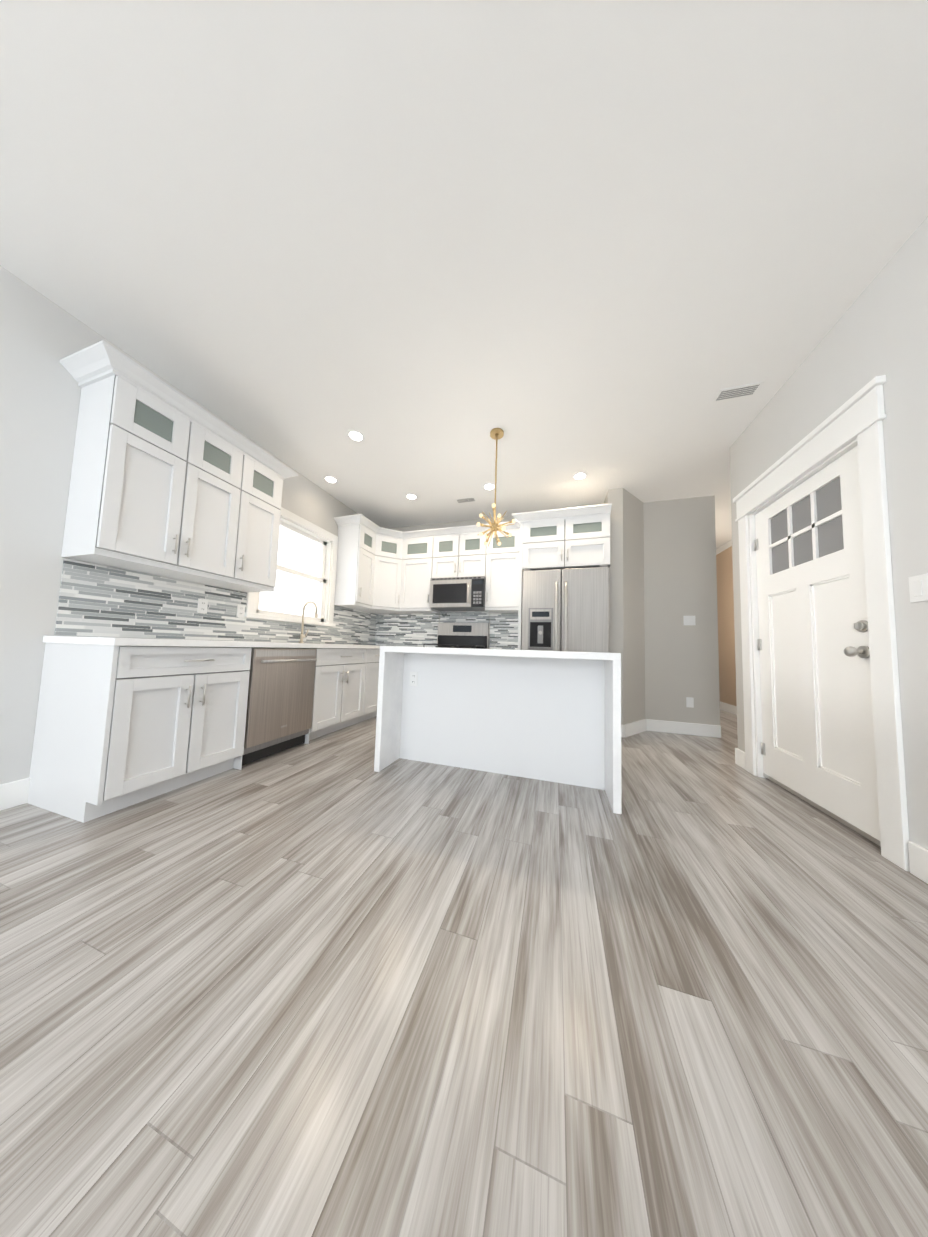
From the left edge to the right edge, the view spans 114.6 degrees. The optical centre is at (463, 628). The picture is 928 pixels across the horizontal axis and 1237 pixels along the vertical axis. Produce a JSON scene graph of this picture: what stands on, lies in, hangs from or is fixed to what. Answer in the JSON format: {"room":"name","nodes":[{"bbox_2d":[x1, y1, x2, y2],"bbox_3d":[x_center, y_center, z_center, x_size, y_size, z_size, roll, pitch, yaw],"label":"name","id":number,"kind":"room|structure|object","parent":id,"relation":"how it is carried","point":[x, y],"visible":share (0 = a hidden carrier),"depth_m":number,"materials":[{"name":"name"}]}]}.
{"room":"kitchen","nodes":[
{"label":"kitchen","id":0,"kind":"room"},
{"bbox_2d":[0,265,374,783],"bbox_3d":[-2.920,-0.572,0.180,0.150,2.830,10.050,1,-4,17],"label":"wall","id":1,"kind":"structure","parent":0,"point":[41,336],"depth_m":1.65,"materials":[{"name":"grey paint"}]},
{"bbox_2d":[60,340,297,591],"bbox_3d":[-1.980,-0.947,2.242,0.420,1.142,1.280,1,-4,17],"label":"upper cabinet","id":2,"kind":"object","parent":1,"relation":"attached to","point":[167,480],"visible":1,"depth_m":1.92,"materials":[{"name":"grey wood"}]},
{"bbox_2d":[244,507,337,626],"bbox_3d":[-1.917,-0.657,3.376,0.207,1.195,1.170,1,-4,17],"label":"window","id":3,"kind":"structure","parent":1,"relation":"in","point":[292,594],"depth_m":3.52,"materials":[{"name":"white glass"}]},
{"bbox_2d":[0,709,927,1236],"bbox_3d":[0.373,1.053,1.039,5.970,0.100,14.150,1,-4,17],"label":"floor","id":4,"kind":"structure","parent":0,"point":[334,983],"depth_m":0.76,"materials":[{"name":"laminate"}]},
{"bbox_2d":[28,636,407,822],"bbox_3d":[-1.396,0.618,3.035,1.101,0.920,3.238,1,-4,17],"label":"base cabinet","id":5,"kind":"object","parent":4,"relation":"on","point":[121,723],"visible":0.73,"depth_m":1.66,"materials":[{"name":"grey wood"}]},
{"bbox_2d":[55,558,517,649],"bbox_3d":[-0.776,-0.105,2.920,2.340,0.540,3.198,1,-4,17],"label":"tile backsplash","id":6,"kind":"structure","parent":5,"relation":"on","point":[96,600],"depth_m":2.39,"materials":[{"name":"tile"}]},
{"bbox_2d":[197,599,207,613],"bbox_3d":[-2.136,-0.183,2.429,0.008,0.114,0.071,1,-4,17],"label":"outlet","id":7,"kind":"object","parent":6,"relation":"attached to","point":[202,605],"depth_m":2.43,"materials":[{"name":"white plastic"}]},
{"bbox_2d":[236,604,244,617],"bbox_3d":[-2.046,-0.161,2.724,0.008,0.114,0.071,1,-4,17],"label":"outlet","id":8,"kind":"object","parent":6,"relation":"attached to","point":[240,608],"depth_m":2.72,"materials":[{"name":"white plastic"}]},
{"bbox_2d":[299,601,317,642],"bbox_3d":[-1.707,-0.072,3.295,0.219,0.468,0.089,1,-4,17],"label":"faucet","id":9,"kind":"object","parent":5,"relation":"on","point":[302,636],"visible":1,"depth_m":3.29,"materials":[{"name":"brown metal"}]},
{"bbox_2d":[242,647,316,765],"bbox_3d":[-1.735,0.597,2.534,0.652,0.876,0.600,1,-4,17],"label":"dishwasher","id":10,"kind":"object","parent":4,"relation":"on","point":[280,701],"visible":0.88,"depth_m":2.39,"materials":[{"name":"silver metal"}]},
{"bbox_2d":[423,623,488,648],"bbox_3d":[-0.126,0.534,3.969,0.760,1.285,0.705,1,-4,17],"label":"range","id":11,"kind":"object","parent":4,"relation":"on","point":[464,635],"visible":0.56,"depth_m":4.24,"materials":[{"name":"silver metal"}]},
{"bbox_2d":[374,646,621,813],"bbox_3d":[0.271,0.628,2.417,1.635,0.920,0.938,1,-4,17],"label":"kitchen island","id":12,"kind":"object","parent":4,"relation":"on","point":[552,716],"visible":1,"depth_m":2.20,"materials":[{"name":"white wood"}]},
{"bbox_2d":[512,503,611,649],"bbox_3d":[1.147,-0.074,3.631,1.080,2.532,0.710,1,-4,17],"label":"tall cabinet","id":13,"kind":"object","parent":4,"relation":"on","point":[568,538],"visible":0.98,"depth_m":3.40,"materials":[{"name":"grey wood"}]},
{"bbox_2d":[521,565,608,652],"bbox_3d":[1.177,0.258,3.545,0.915,1.860,0.732,1,-4,17],"label":"refrigerator","id":14,"kind":"object","parent":4,"relation":"on","point":[566,610],"visible":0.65,"depth_m":3.27,"materials":[{"name":"silver metal"}]},
{"bbox_2d":[716,539,736,705],"bbox_3d":[4.401,-0.030,4.994,0.025,2.820,1.540,1,-4,17],"label":"wall","id":15,"kind":"structure","parent":4,"relation":"on","point":[726,632],"depth_m":4.99,"materials":[{"name":"beige wood"}]},
{"bbox_2d":[0,0,927,548],"bbox_3d":[0.463,-1.879,1.230,5.970,0.120,14.150,1,-4,17],"label":"ceiling","id":16,"kind":"structure","parent":0,"point":[424,246],"depth_m":1.31,"materials":[{"name":"white paint"}]},
{"bbox_2d":[323,476,337,483],"bbox_3d":[-1.543,-1.732,3.454,0.149,0.007,0.151,1,-4,17],"label":"recessed light","id":17,"kind":"object","parent":16,"relation":"in","point":[330,479],"depth_m":3.45,"materials":[{"name":"white plastic"}]},
{"bbox_2d":[347,429,364,441],"bbox_3d":[-0.982,-1.763,2.715,0.151,0.007,0.156,1,-4,17],"label":"recessed light","id":18,"kind":"object","parent":16,"relation":"in","point":[356,435],"depth_m":2.71,"materials":[{"name":"white plastic"}]},
{"bbox_2d":[405,493,417,499],"bbox_3d":[-0.666,-1.683,3.784,0.150,0.007,0.158,1,-4,17],"label":"recessed light","id":19,"kind":"object","parent":16,"relation":"in","point":[410,496],"depth_m":3.78,"materials":[{"name":"white plastic"}]},
{"bbox_2d":[455,497,476,502],"bbox_3d":[0.025,-1.659,3.830,0.260,0.007,0.118,1,-4,17],"label":"ceiling vent","id":20,"kind":"object","parent":16,"relation":"in","point":[469,499],"depth_m":3.83,"materials":[{"name":"grey metal"}]},
{"bbox_2d":[483,483,494,489],"bbox_3d":[0.294,-1.673,3.497,0.143,0.007,0.147,1,-4,17],"label":"recessed light","id":21,"kind":"object","parent":16,"relation":"in","point":[488,486],"depth_m":3.49,"materials":[{"name":"white plastic"}]},
{"bbox_2d":[477,428,514,546],"bbox_3d":[0.285,-1.220,2.594,0.332,1.028,0.318,1,-4,17],"label":"pendant chandelier","id":22,"kind":"object","parent":16,"relation":"hanging from","point":[496,434],"visible":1,"depth_m":2.58,"materials":[{"name":"gold metal"}]},
{"bbox_2d":[572,472,587,479],"bbox_3d":[1.260,-1.660,3.231,0.152,0.007,0.149,1,-4,17],"label":"recessed light","id":23,"kind":"object","parent":16,"relation":"in","point":[580,475],"depth_m":3.23,"materials":[{"name":"white plastic"}]},
{"bbox_2d":[712,381,764,401],"bbox_3d":[1.970,-1.709,2.147,0.262,0.007,0.116,1,-4,17],"label":"ceiling vent","id":24,"kind":"object","parent":16,"relation":"in","point":[738,392],"depth_m":2.15,"materials":[{"name":"grey metal"}]},
{"bbox_2d":[376,488,719,724],"bbox_3d":[0.722,-0.213,3.994,4.570,2.830,0.590,1,-4,17],"label":"wall","id":25,"kind":"structure","parent":0,"point":[662,576],"depth_m":3.55,"materials":[{"name":"grey paint"}]},
{"bbox_2d":[334,514,519,613],"bbox_3d":[-0.437,-0.833,3.992,2.340,1.137,1.058,1,-4,17],"label":"upper cabinet","id":26,"kind":"object","parent":25,"relation":"attached to","point":[380,570],"visible":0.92,"depth_m":4.06,"materials":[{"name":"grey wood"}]},
{"bbox_2d":[429,576,485,610],"bbox_3d":[-0.055,-0.480,4.163,0.766,0.408,0.457,1,-4,17],"label":"over-the-range microwave","id":27,"kind":"object","parent":26,"relation":"in","point":[458,594],"visible":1,"depth_m":3.99,"materials":[{"name":"silver metal"}]},
{"bbox_2d":[683,616,695,624],"label":"switch plates","id":28,"kind":"object","parent":25,"relation":"in","point":[688,620],"depth_m":3.53,"materials":[{"name":"white plastic"}]},
{"bbox_2d":[686,697,693,707],"bbox_3d":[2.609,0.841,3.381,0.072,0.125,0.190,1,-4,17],"label":"outlet plates","id":29,"kind":"object","parent":25,"relation":"attached to","point":[689,701],"visible":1,"depth_m":3.38,"materials":[{"name":"white plastic"}]},
{"bbox_2d":[729,216,927,849],"bbox_3d":[1.151,-0.567,-1.650,0.150,2.830,8.950,1,-4,17],"label":"wall","id":30,"kind":"structure","parent":0,"point":[879,327],"depth_m":1.38,"materials":[{"name":"grey paint"}]},
{"bbox_2d":[0,701,927,883],"bbox_3d":[0.268,0.926,0.950,5.520,0.135,13.600,1,-4,17],"label":"baseboard","id":31,"kind":"structure","parent":30,"relation":"attached to","point":[14,793],"depth_m":2.49,"materials":[{"name":"white wood"}]},
{"bbox_2d":[754,445,880,846],"bbox_3d":[2.186,0.072,1.929,0.123,2.059,0.913,1,-4,17],"label":"entry door","id":32,"kind":"structure","parent":30,"relation":"in","point":[818,747],"depth_m":1.82,"materials":[{"name":"white wood"}]},
{"bbox_2d":[733,375,909,870],"bbox_3d":[2.225,-0.033,1.919,0.190,2.295,1.220,1,-4,17],"label":"door frame","id":33,"kind":"structure","parent":30,"relation":"attached to","point":[856,419],"depth_m":1.48,"materials":[{"name":"white wood"}]},
{"bbox_2d":[909,573,927,602],"label":"switch plates","id":34,"kind":"object","parent":30,"relation":"in","point":[918,587],"depth_m":1.29,"materials":[{"name":"white plastic"}]}
]}

